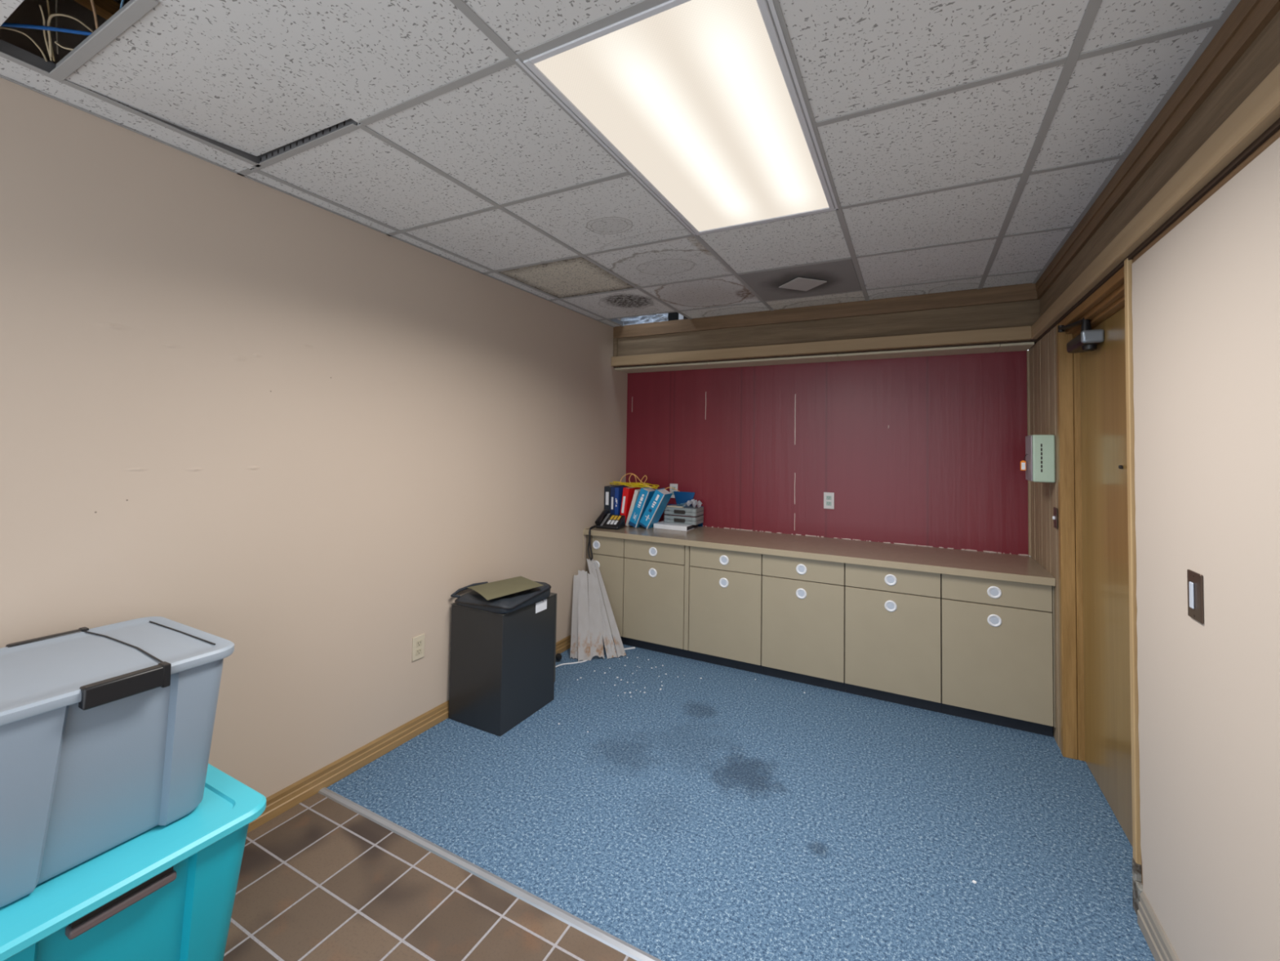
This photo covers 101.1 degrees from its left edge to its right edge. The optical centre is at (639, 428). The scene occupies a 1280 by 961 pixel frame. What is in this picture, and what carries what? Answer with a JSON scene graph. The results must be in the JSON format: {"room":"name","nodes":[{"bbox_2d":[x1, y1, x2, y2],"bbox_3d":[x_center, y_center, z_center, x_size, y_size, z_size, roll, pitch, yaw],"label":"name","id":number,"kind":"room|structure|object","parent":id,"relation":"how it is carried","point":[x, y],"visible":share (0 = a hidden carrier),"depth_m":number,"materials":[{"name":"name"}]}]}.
{"room":"back office","nodes":[
{"label":"back office","id":0,"kind":"room"},
{"bbox_2d":[0,0,627,797],"bbox_3d":[-1.262,0.049,2.416,0.120,3.010,4.970,0,-2,28],"label":"wall","id":1,"kind":"structure","parent":0,"point":[286,429],"depth_m":1.98,"materials":[{"name":"beige paint"}]},
{"bbox_2d":[247,634,571,832],"bbox_3d":[-1.391,1.439,2.018,0.015,0.082,4.248,0,-2,28],"label":"baseboard","id":2,"kind":"structure","parent":1,"relation":"attached to","point":[280,802],"depth_m":2.28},
{"bbox_2d":[412,633,424,661],"bbox_3d":[-1.093,1.081,2.599,0.008,0.114,0.070,0,-2,28],"label":"wall outlet","id":3,"kind":"object","parent":1,"relation":"attached to","point":[418,642],"visible":1,"depth_m":2.59,"materials":[{"name":"beige plastic"}]},
{"bbox_2d":[415,647,422,655],"bbox_3d":[-1.091,1.101,2.597,0.002,0.028,0.034,0,-2,28],"label":"receptacle","id":4,"kind":"object","parent":3,"relation":"attached to","point":[418,650],"depth_m":2.60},
{"bbox_2d":[416,639,422,647],"bbox_3d":[-1.090,1.061,2.599,0.002,0.028,0.034,0,-2,28],"label":"receptacle","id":5,"kind":"object","parent":3,"relation":"attached to","point":[419,642],"depth_m":2.60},
{"bbox_2d":[582,527,589,558],"bbox_3d":[-0.394,0.850,3.920,0.011,0.218,0.103,0,-2,31],"label":"cord","id":6,"kind":"object","parent":1,"relation":"attached to","point":[587,527],"visible":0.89,"depth_m":3.88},
{"bbox_2d":[0,0,1240,327],"bbox_3d":[-0.041,-0.931,1.609,2.795,0.044,4.600,0,-2,28],"label":"ceiling","id":7,"kind":"structure","parent":0,"point":[9,51],"depth_m":1.64,"materials":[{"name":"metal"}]},
{"bbox_2d":[0,0,24,26],"bbox_3d":[-1.521,-0.967,0.917,0.541,0.016,0.590,0,-2,28],"label":"tile","id":8,"kind":"structure","parent":7,"relation":"attached to","point":[7,7],"depth_m":1.19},
{"bbox_2d":[0,26,47,62],"bbox_3d":[-1.581,-0.988,1.342,0.058,0.026,0.101,0,-2,36],"label":"wire","id":9,"kind":"object","parent":7,"relation":"hanging from","point":[4,28],"visible":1,"depth_m":1.34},
{"bbox_2d":[39,4,52,61],"bbox_3d":[-1.502,-0.996,1.329,0.009,0.044,0.177,3,-3,-42],"label":"wire","id":10,"kind":"object","parent":7,"relation":"hanging from","point":[40,6],"visible":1,"depth_m":1.33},
{"bbox_2d":[0,22,92,35],"bbox_3d":[-1.486,-0.997,1.315,0.370,0.011,0.018,1,-2,-8],"label":"cable","id":11,"kind":"object","parent":7,"relation":"hanging from","point":[4,24],"visible":0.56,"depth_m":1.31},
{"bbox_2d":[46,0,55,61],"bbox_3d":[-1.485,-1.001,1.325,0.008,0.054,0.200,3,-3,-44],"label":"wire","id":12,"kind":"object","parent":7,"relation":"hanging from","point":[47,1],"visible":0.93,"depth_m":1.30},
{"bbox_2d":[55,0,58,54],"bbox_3d":[-1.465,-1.011,1.323,0.184,0.053,0.005,-1,-3,43],"label":"wire","id":13,"kind":"object","parent":7,"relation":"hanging from","point":[56,1],"visible":0.84,"depth_m":1.33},
{"bbox_2d":[46,13,93,57],"bbox_3d":[-1.471,-0.993,1.329,0.174,0.040,0.060,0,-2,18],"label":"wire","id":14,"kind":"object","parent":7,"relation":"hanging from","point":[51,15],"visible":1,"depth_m":1.31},
{"bbox_2d":[89,0,98,29],"bbox_3d":[-1.342,-1.030,1.291,0.010,0.075,0.181,2,-2,-36],"label":"wire","id":15,"kind":"object","parent":7,"relation":"hanging from","point":[91,1],"visible":0.56,"depth_m":1.30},
{"bbox_2d":[48,0,159,80],"bbox_3d":[-1.313,-0.955,1.279,0.555,0.036,0.028,0,-2,28],"label":"grid","id":16,"kind":"object","parent":7,"relation":"attached to","point":[133,11],"depth_m":1.26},
{"bbox_2d":[54,41,73,50],"bbox_3d":[-1.465,-0.977,1.351,0.051,0.009,0.013,2,-2,-26],"label":"wire","id":17,"kind":"object","parent":16,"relation":"on","point":[58,44],"visible":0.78,"depth_m":1.35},
{"bbox_2d":[0,56,253,172],"bbox_3d":[-1.539,-0.944,1.618,0.129,0.016,0.602,0,-2,28],"label":"tile","id":18,"kind":"structure","parent":7,"relation":"attached to","point":[10,69],"depth_m":1.57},
{"bbox_2d":[65,4,350,156],"bbox_3d":[-1.213,-0.954,1.501,0.584,0.038,0.482,0,-2,28],"label":"tile","id":19,"kind":"structure","parent":7,"relation":"attached to","point":[163,67],"depth_m":1.46,"materials":[{"name":"tile"}]},
{"bbox_2d":[119,0,124,9],"bbox_3d":[-1.227,-1.004,1.248,0.096,0.024,0.007,-1,-2,40],"label":"wire","id":20,"kind":"object","parent":19,"relation":"on","point":[122,1],"visible":0.36,"depth_m":1.25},
{"bbox_2d":[246,168,395,233],"bbox_3d":[-1.278,-0.922,2.167,0.085,0.016,0.602,0,-2,28],"label":"tile","id":21,"kind":"structure","parent":7,"relation":"attached to","point":[255,175],"depth_m":2.12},
{"bbox_2d":[156,0,508,123],"bbox_3d":[-0.723,-0.945,1.193,0.609,0.016,0.602,0,-2,28],"label":"tile","id":22,"kind":"structure","parent":7,"relation":"attached to","point":[362,59],"depth_m":1.27,"materials":[{"name":"tile"}]},
{"bbox_2d":[259,122,493,230],"bbox_3d":[-0.976,-0.922,2.009,0.585,0.016,0.602,0,-2,28],"label":"tile","id":23,"kind":"structure","parent":7,"relation":"attached to","point":[357,171],"depth_m":1.96,"materials":[{"name":"tile"}]},
{"bbox_2d":[392,233,489,272],"bbox_3d":[-0.997,-0.900,2.705,0.085,0.016,0.602,0,-2,28],"label":"tile","id":24,"kind":"structure","parent":7,"relation":"attached to","point":[401,236],"depth_m":2.67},
{"bbox_2d":[405,208,577,270],"bbox_3d":[-0.695,-0.900,2.547,0.585,0.016,0.602,0,-2,28],"label":"tile","id":25,"kind":"structure","parent":7,"relation":"attached to","point":[494,239],"depth_m":2.51,"materials":[{"name":"tile"}]},
{"bbox_2d":[365,64,626,204],"bbox_3d":[-0.443,-0.923,1.731,0.609,0.016,0.602,0,-2,28],"label":"tile","id":26,"kind":"structure","parent":7,"relation":"attached to","point":[499,135],"depth_m":1.67,"materials":[{"name":"tile"}]},
{"bbox_2d":[487,272,555,299],"bbox_3d":[-0.716,-0.877,3.243,0.085,0.016,0.602,0,-2,28],"label":"tile","id":27,"kind":"structure","parent":7,"relation":"attached to","point":[493,274],"depth_m":3.22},
{"bbox_2d":[462,0,643,53],"bbox_3d":[-0.179,-0.946,0.908,0.609,0.016,0.602,0,-2,28],"label":"tile","id":28,"kind":"structure","parent":7,"relation":"attached to","point":[523,25],"depth_m":1.19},
{"bbox_2d":[498,257,634,297],"bbox_3d":[-0.415,-0.878,3.086,0.585,0.016,0.602,0,-2,28],"label":"tile","id":29,"kind":"structure","parent":7,"relation":"attached to","point":[574,277],"depth_m":3.06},
{"bbox_2d":[552,299,603,319],"bbox_3d":[-0.435,-0.855,3.781,0.085,0.016,0.602,0,-2,28],"label":"tile","id":30,"kind":"structure","parent":7,"relation":"attached to","point":[558,301],"depth_m":3.77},
{"bbox_2d":[504,175,691,253],"bbox_3d":[-0.162,-0.901,2.269,0.609,0.016,0.602,0,-2,28],"label":"tile","id":31,"kind":"structure","parent":7,"relation":"attached to","point":[619,212],"depth_m":2.22,"materials":[{"name":"tile"}]},
{"bbox_2d":[600,320,619,326],"bbox_3d":[-0.237,-0.839,4.162,0.085,0.016,0.246,0,-2,28],"label":"tile","id":32,"kind":"structure","parent":7,"relation":"attached to","point":[606,322],"depth_m":4.18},
{"bbox_2d":[563,288,674,318],"bbox_3d":[-0.134,-0.856,3.624,0.585,0.016,0.602,0,-2,28],"label":"tile","id":33,"kind":"structure","parent":7,"relation":"attached to","point":[634,302],"depth_m":3.60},
{"bbox_2d":[586,236,732,287],"bbox_3d":[0.119,-0.879,2.807,0.609,0.016,0.602,0,-2,28],"label":"tile","id":34,"kind":"structure","parent":7,"relation":"attached to","point":[682,259],"depth_m":2.77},
{"bbox_2d":[515,0,838,235],"bbox_3d":[0.243,-0.931,1.717,0.616,0.066,1.216,0,-2,28],"label":"ceiling light","id":35,"kind":"object","parent":7,"relation":"attached to","point":[699,99],"visible":0.99,"depth_m":1.50,"materials":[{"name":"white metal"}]},
{"bbox_2d":[640,275,759,310],"bbox_3d":[0.400,-0.856,3.345,0.609,0.016,0.602,0,-2,28],"label":"tile","id":36,"kind":"structure","parent":7,"relation":"attached to","point":[723,291],"depth_m":3.32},
{"bbox_2d":[681,302,769,318],"bbox_3d":[0.599,-0.841,3.726,0.609,0.016,0.246,0,-2,28],"label":"tile","id":37,"kind":"structure","parent":7,"relation":"attached to","point":[756,307],"depth_m":3.73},
{"bbox_2d":[698,210,850,273],"bbox_3d":[0.663,-0.879,2.523,0.609,0.016,0.602,0,-2,28],"label":"tile","id":38,"kind":"structure","parent":7,"relation":"attached to","point":[816,237],"depth_m":2.48,"materials":[{"name":"tile"}]},
{"bbox_2d":[738,258,861,301],"bbox_3d":[0.944,-0.844,3.061,0.588,0.020,0.582,0,-2,28],"label":"ceiling vent","id":39,"kind":"object","parent":7,"relation":"in","point":[840,276],"visible":1,"depth_m":3.01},
{"bbox_2d":[766,291,865,310],"bbox_3d":[1.143,-0.841,3.442,0.609,0.016,0.246,0,-2,28],"label":"tile","id":40,"kind":"structure","parent":7,"relation":"attached to","point":[857,295],"depth_m":3.44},
{"bbox_2d":[866,277,982,299],"bbox_3d":[1.687,-0.842,3.158,0.609,0.016,0.246,0,-2,28],"label":"tile","id":41,"kind":"structure","parent":7,"relation":"attached to","point":[973,283],"depth_m":3.15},
{"bbox_2d":[857,238,996,288],"bbox_3d":[1.489,-0.858,2.777,0.609,0.016,0.602,0,-2,28],"label":"tile","id":42,"kind":"structure","parent":7,"relation":"attached to","point":[968,260],"depth_m":2.74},
{"bbox_2d":[842,177,1020,256],"bbox_3d":[1.208,-0.880,2.239,0.609,0.016,0.602,0,-2,28],"label":"tile","id":43,"kind":"structure","parent":7,"relation":"attached to","point":[978,211],"depth_m":2.20,"materials":[{"name":"tile"}]},
{"bbox_2d":[778,0,1089,122],"bbox_3d":[0.646,-0.925,1.163,0.609,0.016,0.602,0,-2,28],"label":"tile","id":44,"kind":"structure","parent":7,"relation":"attached to","point":[851,55],"depth_m":1.25,"materials":[{"name":"tile"}]},
{"bbox_2d":[817,64,1064,206],"bbox_3d":[0.927,-0.902,1.701,0.609,0.016,0.602,0,-2,28],"label":"tile","id":45,"kind":"structure","parent":7,"relation":"attached to","point":[990,131],"depth_m":1.64,"materials":[{"name":"tile"}]},
{"bbox_2d":[982,271,1040,288],"bbox_3d":[2.082,-0.843,2.952,0.272,0.016,0.246,0,-2,28],"label":"tile","id":46,"kind":"structure","parent":7,"relation":"attached to","point":[1024,277],"depth_m":2.96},
{"bbox_2d":[987,228,1070,275],"bbox_3d":[1.884,-0.859,2.571,0.272,0.016,0.602,0,-2,28],"label":"tile","id":47,"kind":"structure","parent":7,"relation":"attached to","point":[1027,252],"depth_m":2.54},
{"bbox_2d":[1004,159,1119,235],"bbox_3d":[1.603,-0.881,2.033,0.272,0.016,0.602,0,-2,28],"label":"tile","id":48,"kind":"structure","parent":7,"relation":"attached to","point":[1053,199],"depth_m":1.99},
{"bbox_2d":[1031,26,1212,171],"bbox_3d":[1.322,-0.903,1.495,0.272,0.016,0.602,0,-2,28],"label":"tile","id":49,"kind":"structure","parent":7,"relation":"attached to","point":[1107,99],"depth_m":1.43,"materials":[{"name":"tile"}]},
{"bbox_2d":[1080,0,1231,53],"bbox_3d":[1.041,-0.925,0.957,0.272,0.016,0.602,0,-2,28],"label":"tile","id":50,"kind":"structure","parent":7,"relation":"attached to","point":[1115,22],"depth_m":1.17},
{"bbox_2d":[667,311,688,320],"bbox_3d":[1.141,-1.099,3.875,2.795,0.542,0.005,0,-2,28],"label":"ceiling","id":51,"kind":"structure","parent":0,"point":[671,316],"depth_m":4.32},
{"bbox_2d":[222,640,1155,960],"bbox_3d":[0.050,1.520,1.630,2.930,0.060,4.900,0,-2,28],"label":"floor","id":52,"kind":"structure","parent":0,"point":[726,814],"depth_m":1.92,"materials":[{"name":"blue carpet"}]},
{"bbox_2d":[0,763,266,960],"bbox_3d":[-1.421,1.222,1.254,0.610,0.460,0.692,0,-2,28],"label":"storage tote","id":53,"kind":"object","parent":52,"relation":"on","point":[167,892],"visible":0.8,"depth_m":1.24,"materials":[{"name":"teal plastic"}]},
{"bbox_2d":[0,616,234,906],"bbox_3d":[-1.416,0.782,1.327,0.525,0.424,0.483,0,-2,28],"label":"storage tote","id":54,"kind":"object","parent":53,"relation":"on","point":[106,731],"visible":1,"depth_m":1.24,"materials":[{"name":"grey plastic"}]},
{"bbox_2d":[4,823,248,960],"bbox_3d":[-1.421,1.237,1.254,0.558,0.430,0.640,0,-2,28],"label":"tub","id":55,"kind":"object","parent":53,"relation":"attached to","point":[184,912],"depth_m":1.27,"materials":[{"name":"teal plastic"}]},
{"bbox_2d":[318,786,662,960],"bbox_3d":[-0.075,1.481,1.521,2.777,0.008,0.032,0,-2,28],"label":"trim","id":56,"kind":"structure","parent":52,"relation":"on","point":[586,927],"depth_m":1.71,"materials":[{"name":"metal"}]},
{"bbox_2d":[448,591,556,736],"bbox_3d":[-0.735,1.222,2.862,0.359,0.594,0.439,0,-2,28],"label":"trash can","id":57,"kind":"object","parent":52,"relation":"on","point":[502,665],"visible":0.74,"depth_m":2.69,"materials":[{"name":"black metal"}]},
{"bbox_2d":[450,581,551,613],"bbox_3d":[-0.736,0.894,2.837,0.388,0.082,0.403,0,-2,28],"label":"lid","id":58,"kind":"object","parent":57,"relation":"on","point":[511,602],"visible":0.69,"depth_m":2.71,"materials":[{"name":"black plastic"}]},
{"bbox_2d":[466,576,543,599],"bbox_3d":[-0.715,0.845,2.795,0.319,0.025,0.249,3,-3,-41],"label":"folder","id":59,"kind":"object","parent":58,"relation":"on","point":[495,589],"visible":1,"depth_m":2.77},
{"bbox_2d":[555,653,561,660],"bbox_3d":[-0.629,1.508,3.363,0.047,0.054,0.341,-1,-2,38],"label":"plug","id":60,"kind":"object","parent":52,"relation":"on","point":[558,656],"visible":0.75,"depth_m":3.46,"materials":[{"name":"black plastic"}]},
{"bbox_2d":[555,659,588,667],"bbox_3d":[-0.542,1.533,3.353,0.515,0.011,0.064,3,-3,-44],"label":"cable","id":61,"kind":"object","parent":52,"relation":"on","point":[585,660],"visible":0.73,"depth_m":3.44,"materials":[{"name":"white plastic"}]},
{"bbox_2d":[569,573,580,658],"bbox_3d":[-0.446,1.288,3.630,0.069,0.516,0.238,1,-2,-10],"label":"trim board","id":62,"kind":"object","parent":52,"relation":"on","point":[574,637],"visible":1,"depth_m":3.63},
{"bbox_2d":[577,569,591,661],"bbox_3d":[-0.395,1.279,3.637,0.085,0.535,0.277,1,-2,-13],"label":"trim board","id":63,"kind":"object","parent":52,"relation":"on","point":[584,637],"visible":1,"depth_m":3.62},
{"bbox_2d":[587,573,604,658],"bbox_3d":[-0.318,1.291,3.654,0.094,0.516,0.269,1,-2,-16],"label":"trim board","id":64,"kind":"object","parent":52,"relation":"on","point":[595,623],"visible":1,"depth_m":3.64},
{"bbox_2d":[586,559,617,658],"bbox_3d":[-0.282,1.250,3.700,0.067,0.602,0.374,2,-2,-35],"label":"trim board","id":65,"kind":"object","parent":52,"relation":"on","point":[610,648],"visible":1,"depth_m":3.65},
{"bbox_2d":[585,534,626,644],"bbox_3d":[-0.128,1.183,4.103,0.326,0.771,0.604,0,-2,28],"label":"base cabinet","id":66,"kind":"object","parent":52,"relation":"on","point":[608,553],"visible":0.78,"depth_m":3.81,"materials":[{"name":"beige laminate"}]},
{"bbox_2d":[594,560,626,657],"bbox_3d":[-0.231,1.256,3.711,0.063,0.593,0.356,3,-3,-42],"label":"trim board","id":67,"kind":"object","parent":52,"relation":"on","point":[620,648],"visible":1,"depth_m":3.68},
{"bbox_2d":[622,538,691,658],"bbox_3d":[0.240,1.183,3.910,0.504,0.771,0.604,0,-2,28],"label":"base cabinet","id":68,"kind":"object","parent":52,"relation":"on","point":[656,575],"visible":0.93,"depth_m":3.64,"materials":[{"name":"beige laminate"}]},
{"bbox_2d":[688,546,763,674],"bbox_3d":[0.681,1.182,3.680,0.489,0.771,0.604,0,-2,28],"label":"base cabinet","id":69,"kind":"object","parent":52,"relation":"on","point":[726,596],"visible":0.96,"depth_m":3.41,"materials":[{"name":"beige laminate"}]},
{"bbox_2d":[558,657,976,883],"bbox_3d":[0.478,1.532,2.732,2.042,0.002,1.161,0,-2,28],"label":"crumbs","id":70,"kind":"object","parent":52,"relation":"on","point":[973,881],"visible":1,"depth_m":3.18,"materials":[{"name":"white plastic"}]},
{"bbox_2d":[761,554,845,692],"bbox_3d":[1.115,1.182,3.454,0.488,0.771,0.604,0,-2,28],"label":"base cabinet","id":71,"kind":"object","parent":52,"relation":"on","point":[803,599],"visible":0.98,"depth_m":3.19,"materials":[{"name":"beige laminate"}]},
{"bbox_2d":[583,525,1055,586],"bbox_3d":[0.966,0.776,3.534,2.793,0.038,0.632,0,-2,28],"label":"countertop","id":72,"kind":"structure","parent":71,"relation":"on","point":[979,564],"depth_m":3.24,"materials":[{"name":"laminate"}]},
{"bbox_2d":[587,524,595,559],"bbox_3d":[-0.347,0.841,3.887,0.047,0.246,0.085,0,-2,28],"label":"phone cord","id":73,"kind":"object","parent":72,"relation":"hanging from","point":[594,526],"visible":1,"depth_m":3.86,"materials":[{"name":"black plastic"}]},
{"bbox_2d":[595,508,625,529],"bbox_3d":[-0.226,0.687,3.988,0.187,0.132,0.173,0,-2,21],"label":"desk phone","id":74,"kind":"object","parent":72,"relation":"on","point":[605,521],"visible":0.98,"depth_m":3.97,"materials":[{"name":"black plastic"}]},
{"bbox_2d":[604,484,623,514],"bbox_3d":[-0.208,0.611,4.234,0.054,0.300,0.221,0,-2,28],"label":"binder","id":75,"kind":"object","parent":72,"relation":"on","point":[607,488],"visible":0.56,"depth_m":4.14,"materials":[{"name":"black plastic"}]},
{"bbox_2d":[610,484,625,514],"bbox_3d":[-0.166,0.612,4.213,0.034,0.298,0.221,0,-2,28],"label":"binder","id":76,"kind":"object","parent":72,"relation":"on","point":[612,488],"visible":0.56,"depth_m":4.12,"materials":[{"name":"blue plastic"}]},
{"bbox_2d":[614,485,631,515],"bbox_3d":[-0.133,0.613,4.196,0.034,0.296,0.221,0,-2,28],"label":"binder","id":77,"kind":"object","parent":72,"relation":"on","point":[618,491],"visible":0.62,"depth_m":4.10,"materials":[{"name":"blue plastic"}]},
{"bbox_2d":[620,486,640,524],"bbox_3d":[-0.079,0.611,4.156,0.086,0.300,0.201,0,-2,28],"label":"binder","id":78,"kind":"object","parent":72,"relation":"on","point":[628,491],"visible":0.56,"depth_m":4.07,"materials":[{"name":"red plastic"}]},
{"bbox_2d":[625,488,640,526],"bbox_3d":[-0.020,0.617,4.131,0.109,0.287,0.190,0,-2,28],"label":"binder","id":79,"kind":"object","parent":72,"relation":"on","point":[637,491],"visible":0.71,"depth_m":4.05,"materials":[{"name":"white plastic"}]},
{"bbox_2d":[628,487,655,528],"bbox_3d":[0.023,0.607,4.060,0.173,0.305,0.156,0,-2,28],"label":"binder","id":80,"kind":"object","parent":72,"relation":"on","point":[646,494],"visible":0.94,"depth_m":4.00,"materials":[{"name":"blue plastic"}]},
{"bbox_2d":[609,480,659,488],"bbox_3d":[-0.060,0.446,4.158,0.452,0.037,0.152,0,-2,28],"label":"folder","id":81,"kind":"object","parent":80,"relation":"on","point":[633,484],"visible":0.98,"depth_m":4.11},
{"bbox_2d":[639,488,672,528],"bbox_3d":[0.120,0.608,4.009,0.210,0.302,0.156,0,-2,28],"label":"binder","id":82,"kind":"object","parent":72,"relation":"on","point":[660,498],"visible":0.98,"depth_m":3.95,"materials":[{"name":"blue plastic"}]},
{"bbox_2d":[619,473,679,491],"bbox_3d":[0.069,0.419,4.081,0.472,0.135,0.074,1,-2,8],"label":"cable","id":83,"kind":"object","parent":82,"relation":"on","point":[627,473],"visible":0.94,"depth_m":4.08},
{"bbox_2d":[653,520,698,531],"bbox_3d":[0.281,0.746,4.056,0.273,0.034,0.245,0,-2,28],"label":"binder","id":84,"kind":"object","parent":72,"relation":"on","point":[678,526],"visible":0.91,"depth_m":3.97,"materials":[{"name":"white plastic"}]},
{"bbox_2d":[663,514,703,524],"bbox_3d":[0.339,0.703,4.099,0.270,0.055,0.195,0,-2,28],"label":"tool case","id":85,"kind":"object","parent":84,"relation":"on","point":[667,517],"visible":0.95,"depth_m":4.02,"materials":[{"name":"grey plastic"}]},
{"bbox_2d":[663,504,703,515],"bbox_3d":[0.340,0.634,4.101,0.270,0.064,0.195,0,-2,28],"label":"tool case","id":86,"kind":"object","parent":85,"relation":"on","point":[687,510],"depth_m":4.03,"materials":[{"name":"grey plastic"}]},
{"bbox_2d":[676,502,687,506],"bbox_3d":[0.327,0.592,4.099,0.076,0.028,0.096,0,-2,28],"label":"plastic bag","id":87,"kind":"object","parent":86,"relation":"on","point":[682,504],"visible":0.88,"depth_m":4.08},
{"bbox_2d":[684,498,702,507],"bbox_3d":[0.410,0.580,4.077,0.115,0.054,0.126,0,-2,28],"label":"crumpled paper","id":88,"kind":"object","parent":86,"relation":"on","point":[692,501],"visible":1,"depth_m":4.05,"materials":[{"name":"white paper"}]},
{"bbox_2d":[669,514,702,517],"bbox_3d":[0.354,0.671,4.097,0.210,0.008,0.150,0,-2,28],"label":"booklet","id":89,"kind":"object","parent":85,"relation":"on","point":[669,514],"visible":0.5,"depth_m":4.03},
{"bbox_2d":[667,491,702,526],"bbox_3d":[0.361,0.638,4.207,0.300,0.262,0.009,0,-2,28],"label":"basket","id":90,"kind":"object","parent":72,"relation":"on","point":[681,497],"visible":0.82,"depth_m":4.21,"materials":[{"name":"blue plastic"}]},
{"bbox_2d":[844,563,941,712],"bbox_3d":[1.550,1.181,3.227,0.491,0.771,0.604,0,-2,28],"label":"base cabinet","id":91,"kind":"object","parent":52,"relation":"on","point":[893,615],"visible":0.97,"depth_m":2.96,"materials":[{"name":"beige laminate"}]},
{"bbox_2d":[941,573,1055,737],"bbox_3d":[1.986,1.180,3.000,0.490,0.771,0.604,0,-2,28],"label":"base cabinet","id":92,"kind":"object","parent":52,"relation":"on","point":[997,636],"visible":0.98,"depth_m":2.73,"materials":[{"name":"beige laminate"}]},
{"bbox_2d":[626,351,1028,555],"bbox_3d":[1.148,0.106,3.893,2.787,2.950,0.120,0,-2,28],"label":"wall","id":93,"kind":"structure","parent":0,"point":[928,451],"depth_m":3.66,"materials":[{"name":"red paint"}]},
{"bbox_2d":[669,483,677,497],"bbox_3d":[0.273,0.505,4.260,0.070,0.114,0.008,0,-2,28],"label":"wall outlet","id":94,"kind":"object","parent":93,"relation":"attached to","point":[672,485],"visible":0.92,"depth_m":4.26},
{"bbox_2d":[611,283,1039,373],"bbox_3d":[1.084,-0.652,3.732,2.825,0.350,0.280,0,-2,28],"label":"trim","id":95,"kind":"structure","parent":93,"relation":"attached to","point":[995,319],"depth_m":3.48,"materials":[{"name":"wood"}]},
{"bbox_2d":[620,312,668,325],"bbox_3d":[0.029,-0.915,4.253,0.432,0.161,0.029,0,-2,28],"label":"wrap","id":96,"kind":"object","parent":95,"relation":"on","point":[662,317],"visible":0.41,"depth_m":4.24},
{"bbox_2d":[678,313,686,319],"bbox_3d":[0.332,-0.928,4.090,0.040,0.192,0.060,0,-2,28],"label":"stud","id":97,"kind":"object","parent":95,"relation":"on","point":[680,316],"visible":0.02,"depth_m":4.07,"materials":[{"name":"white metal"}]},
{"bbox_2d":[823,492,834,508],"bbox_3d":[1.330,0.508,3.708,0.070,0.114,0.008,0,-2,28],"label":"wall outlet","id":98,"kind":"object","parent":93,"relation":"attached to","point":[828,497],"visible":1,"depth_m":3.71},
{"bbox_2d":[1132,137,1279,960],"bbox_3d":[0.846,0.436,0.267,0.016,2.042,3.141,0,-2,28],"label":"wall","id":99,"kind":"structure","parent":0,"point":[1206,296],"depth_m":1.23,"materials":[{"name":"paint"}]},
{"bbox_2d":[1137,891,1178,960],"bbox_3d":[0.810,1.407,0.231,0.015,0.098,3.115,0,-2,28],"label":"baseboard","id":100,"kind":"structure","parent":99,"relation":"attached to","point":[1162,949],"depth_m":1.52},
{"bbox_2d":[1186,568,1204,623],"bbox_3d":[1.373,0.414,1.304,0.010,0.117,0.070,0,-2,28],"label":"light switch","id":101,"kind":"object","parent":99,"relation":"attached to","point":[1195,580],"visible":1,"depth_m":1.30,"materials":[{"name":"brown metal"}]},
{"bbox_3d":[1.338,0.016,1.060,0.124,2.950,4.970,0,-2,28],"label":"wall","id":102,"kind":"structure","parent":0,"visible":0},
{"bbox_2d":[1025,434,1055,482],"bbox_3d":[2.049,0.153,2.697,0.098,0.238,0.161,0,-2,28],"label":"wall box","id":103,"kind":"object","parent":102,"relation":"attached to","point":[1040,460],"visible":1,"depth_m":2.63,"materials":[{"name":"green plastic"}]},
{"bbox_2d":[1020,453,1027,470],"bbox_3d":[1.990,0.174,2.726,0.034,0.088,0.006,0,-2,28],"label":"tag","id":104,"kind":"object","parent":103,"relation":"hanging from","point":[1023,464],"visible":1,"depth_m":2.73,"materials":[{"name":"white plastic"}]},
{"bbox_2d":[1026,325,1061,751],"bbox_3d":[2.196,0.533,2.865,0.030,2.062,0.701,0,-2,28],"label":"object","id":105,"kind":"structure","parent":102,"relation":"attached to","point":[1042,357],"depth_m":2.79,"materials":[{"name":"wood"}]},
{"bbox_2d":[1052,506,1057,528],"bbox_3d":[2.043,0.441,2.596,0.016,0.100,0.060,0,-2,28],"label":"light switch","id":106,"kind":"object","parent":102,"relation":"attached to","point":[1055,517],"visible":1,"depth_m":2.58,"materials":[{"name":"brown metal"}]},
{"bbox_2d":[1056,257,1143,915],"bbox_3d":[1.851,0.497,2.069,0.190,2.070,1.032,0,-2,28],"label":"door","id":107,"kind":"structure","parent":102,"relation":"in","point":[1100,698],"depth_m":2.21,"materials":[{"name":"brown wood"}]},
{"bbox_2d":[1031,0,1279,341],"bbox_3d":[1.208,-0.737,0.958,0.080,0.360,4.614,0,-2,28],"label":"trim","id":108,"kind":"structure","parent":102,"relation":"attached to","point":[1224,113],"depth_m":1.34,"materials":[{"name":"wood"}]},
{"bbox_3d":[0.059,-1.221,1.779,3.055,0.572,4.970,0,-2,28],"label":"ceiling","id":109,"kind":"structure","parent":0,"visible":0},
{"bbox_2d":[72,0,119,20],"bbox_3d":[-1.506,-1.165,1.377,0.040,0.040,0.215,0,-2,22],"label":"joist","id":110,"kind":"object","parent":109,"relation":"attached to","point":[105,9],"visible":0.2,"depth_m":1.44,"materials":[{"name":"brown wood"}]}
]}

